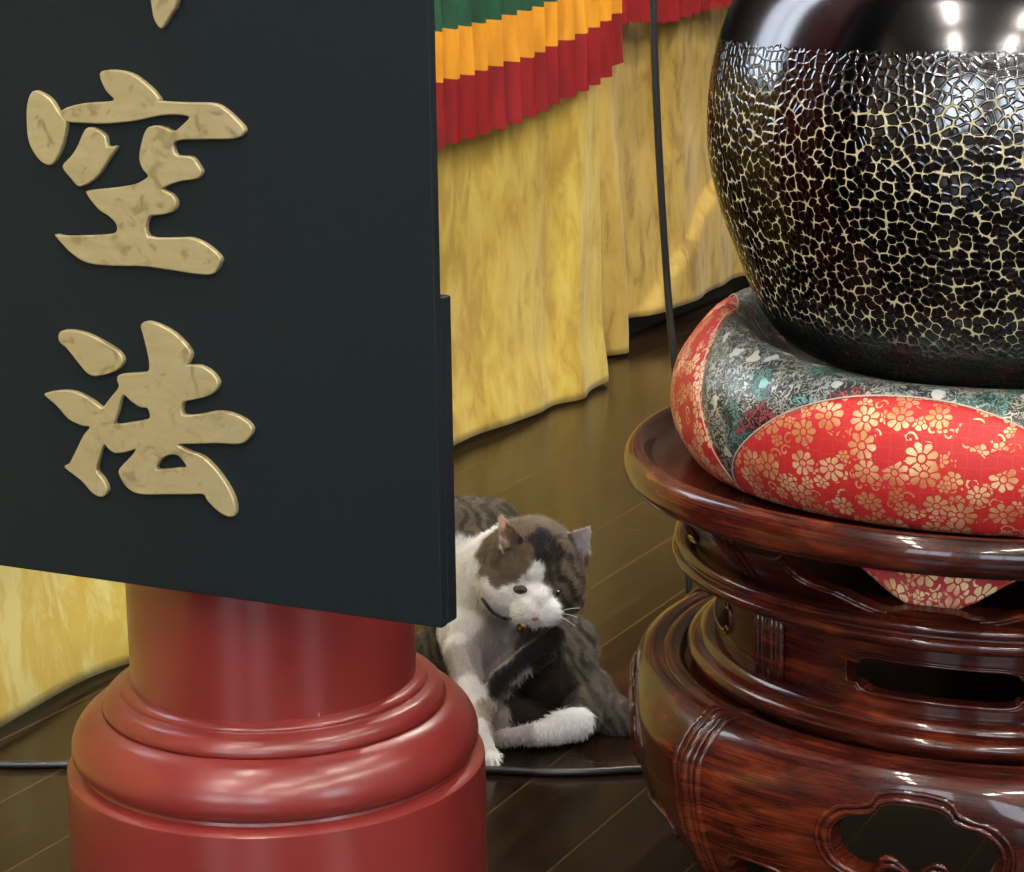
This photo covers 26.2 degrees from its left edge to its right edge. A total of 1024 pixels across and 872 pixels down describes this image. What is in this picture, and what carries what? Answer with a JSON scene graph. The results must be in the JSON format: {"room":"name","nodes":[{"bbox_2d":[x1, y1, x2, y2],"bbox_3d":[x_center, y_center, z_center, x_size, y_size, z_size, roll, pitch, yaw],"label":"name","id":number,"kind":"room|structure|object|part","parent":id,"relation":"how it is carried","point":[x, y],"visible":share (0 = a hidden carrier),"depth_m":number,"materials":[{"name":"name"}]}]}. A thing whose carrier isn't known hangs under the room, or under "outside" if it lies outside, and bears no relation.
{"room":"house of worship","nodes":[
{"label":"house of worship","id":0,"kind":"room"},
{"bbox_2d":[0,286,997,871],"bbox_3d":[1.189,0.474,1.731,6.750,0.050,11.800,6,15,27],"label":"floor","id":1,"kind":"structure","parent":0,"point":[564,462],"depth_m":2.36,"materials":[{"name":"brown wood"}]},
{"bbox_2d":[0,565,128,726],"bbox_3d":[-1.055,-0.039,2.174,0.837,0.796,2.141,6,15,27],"label":"altar cloth","id":2,"kind":"object","parent":1,"relation":"on","point":[58,632],"visible":0.06,"depth_m":2.45,"materials":[{"name":"yellow fabric"}]},
{"bbox_2d":[67,583,487,871],"bbox_3d":[-0.211,-1.118,1.482,0.344,3.200,0.344,-1,13,0],"label":"column","id":3,"kind":"structure","parent":1,"relation":"on","point":[236,735],"depth_m":1.68,"materials":[{"name":"paint"}]},
{"bbox_2d":[0,0,456,627],"bbox_3d":[-0.264,-0.709,1.455,0.470,1.683,0.043,6,15,25],"label":"couplet board","id":4,"kind":"object","parent":3,"relation":"attached to","point":[226,351],"visible":1,"depth_m":1.55,"materials":[{"name":"black paint"}]},
{"bbox_3d":[-0.255,-0.003,1.621,0.470,0.232,0.014,6,15,25],"label":"backing panel","id":5,"kind":"part","parent":4,"relation":"part of","materials":[{"name":"black paint"}]},
{"bbox_2d":[0,760,642,776],"bbox_3d":[-0.043,0.325,2.303,3.102,0.008,0.165,-1,13,-2],"label":"cord","id":6,"kind":"object","parent":1,"relation":"on","point":[502,770],"visible":0.31,"depth_m":2.23,"materials":[{"name":"black rubber"}]},
{"bbox_2d":[437,85,608,445],"bbox_3d":[-0.416,-0.433,3.672,0.784,0.856,1.177,6,15,27],"label":"altar cloth","id":7,"kind":"object","parent":1,"relation":"on","point":[520,215],"visible":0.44,"depth_m":3.76,"materials":[{"name":"yellow fabric"}]},
{"bbox_2d":[434,0,623,148],"bbox_3d":[-0.067,-0.633,3.428,0.031,0.367,1.122,6,15,27],"label":"valance","id":8,"kind":"object","parent":7,"relation":"attached to","point":[499,63],"visible":0.56,"depth_m":3.57,"materials":[{"name":"red fabric"}]},
{"bbox_2d":[416,493,630,765],"bbox_3d":[0.076,0.196,2.414,0.369,0.313,0.286,-7,15,-24],"label":"cat","id":9,"kind":"object","parent":1,"relation":"on","point":[517,645],"visible":0.77,"depth_m":2.30},
{"bbox_2d":[598,6,744,355],"bbox_3d":[0.362,-0.844,5.362,0.800,0.854,2.603,6,15,27],"label":"altar cloth","id":10,"kind":"object","parent":1,"relation":"on","point":[703,256],"visible":0.23,"depth_m":4.52,"materials":[{"name":"yellow fabric"}]},
{"bbox_2d":[622,0,731,24],"bbox_3d":[0.711,-1.111,5.091,0.025,0.222,2.532,6,15,27],"label":"valance","id":11,"kind":"object","parent":10,"relation":"attached to","point":[636,11],"visible":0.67,"depth_m":4.36,"materials":[{"name":"red fabric"}]},
{"bbox_2d":[628,275,749,334],"bbox_3d":[0.350,-0.821,5.360,0.655,0.820,2.400,6,15,27],"label":"plinth","id":12,"kind":"object","parent":1,"relation":"on","point":[636,324],"visible":0.02,"depth_m":4.83,"materials":[{"name":"black wood"}]},
{"bbox_2d":[624,405,1023,871],"bbox_3d":[0.406,0.206,1.897,0.646,0.415,0.638,-10,16,-35],"label":"display stand","id":13,"kind":"object","parent":1,"relation":"on","point":[788,695],"visible":0.82,"depth_m":1.69,"materials":[{"name":"brown wood"}]},
{"bbox_2d":[624,405,1023,580],"bbox_3d":[0.411,0.018,1.855,0.632,0.030,0.632,-1,13,0],"label":"tray","id":14,"kind":"object","parent":13,"relation":"on","point":[658,465],"depth_m":1.64,"materials":[{"name":"brown wood"}]},
{"bbox_2d":[670,287,1023,536],"bbox_3d":[0.410,-0.045,1.840,0.553,0.128,0.554,-4,14,-11],"label":"round cushion","id":15,"kind":"object","parent":13,"relation":"on","point":[770,420],"visible":0.66,"depth_m":1.64,"materials":[{"name":"red fabric"}]},
{"bbox_3d":[0.236,-0.051,1.876,0.207,0.128,0.302,-1,13,0],"label":"petal panel","id":16,"kind":"part","parent":15,"relation":"part of","materials":[{"name":"red fabric"}]},
{"bbox_3d":[0.187,-0.053,1.876,0.036,0.124,0.310,1,13,9],"label":"seam cord","id":17,"kind":"part","parent":15,"relation":"part of","materials":[{"name":"fabric"}]},
{"bbox_3d":[0.227,-0.058,1.894,0.277,0.123,0.263,-7,15,-26],"label":"filler panel","id":18,"kind":"part","parent":15,"relation":"part of","materials":[{"name":"grey fabric"}]},
{"bbox_2d":[707,0,1023,389],"bbox_3d":[0.407,-0.249,1.792,0.495,0.392,0.495,7,15,29],"label":"bowl","id":19,"kind":"object","parent":15,"relation":"on","point":[866,157],"visible":0.95,"depth_m":1.62,"materials":[{"name":"black metal"}]},
{"bbox_3d":[0.345,0.001,1.666,0.278,0.112,0.264,-7,15,-26],"label":"filler panel","id":20,"kind":"part","parent":15,"relation":"part of","materials":[{"name":"grey fabric"}]},
{"bbox_3d":[0.303,0.014,1.643,0.307,0.098,0.048,6,15,27],"label":"seam cord","id":21,"kind":"part","parent":15,"relation":"part of","materials":[{"name":"fabric"}]},
{"bbox_3d":[0.311,0.007,1.687,0.274,0.100,0.232,-1,13,0],"label":"petal panel","id":22,"kind":"part","parent":15,"relation":"part of","materials":[{"name":"red fabric"}]},
{"bbox_3d":[0.412,0.091,1.872,0.550,0.026,0.550,-1,13,0],"label":"moulding","id":23,"kind":"part","parent":13,"relation":"part of","materials":[{"name":"brown wood"}]},
{"bbox_3d":[0.413,0.177,1.892,0.523,0.031,0.523,-1,13,0],"label":"moulding","id":24,"kind":"part","parent":13,"relation":"part of","materials":[{"name":"brown wood"}]},
{"bbox_2d":[862,568,1015,608],"bbox_3d":[0.411,0.058,1.864,0.470,0.053,0.470,-1,13,0],"label":"cloth","id":25,"kind":"object","parent":13,"relation":"on","point":[927,590],"visible":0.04,"depth_m":1.66,"materials":[{"name":"red fabric"}]},
{"bbox_2d":[796,556,1023,608],"bbox_3d":[0.412,0.101,1.874,0.480,0.005,0.480,-1,13,0],"label":"stand opening","id":26,"kind":"object","parent":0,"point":[1011,596],"depth_m":1.79,"materials":[{"name":"black wood"}]},
{"bbox_3d":[1.146,-2.689,0.983,11.436,0.050,13.583,-1,13,0],"label":"ceiling","id":27,"kind":"structure","parent":0,"visible":0},
{"bbox_2d":[649,0,692,594],"bbox_3d":[0.334,-1.313,2.281,0.427,3.198,0.084,4,14,19],"label":"hanging cable","id":28,"kind":"object","parent":27,"relation":"hanging from","point":[652,3],"visible":0.32,"depth_m":2.62,"materials":[{"name":"black rubber"}]}
]}

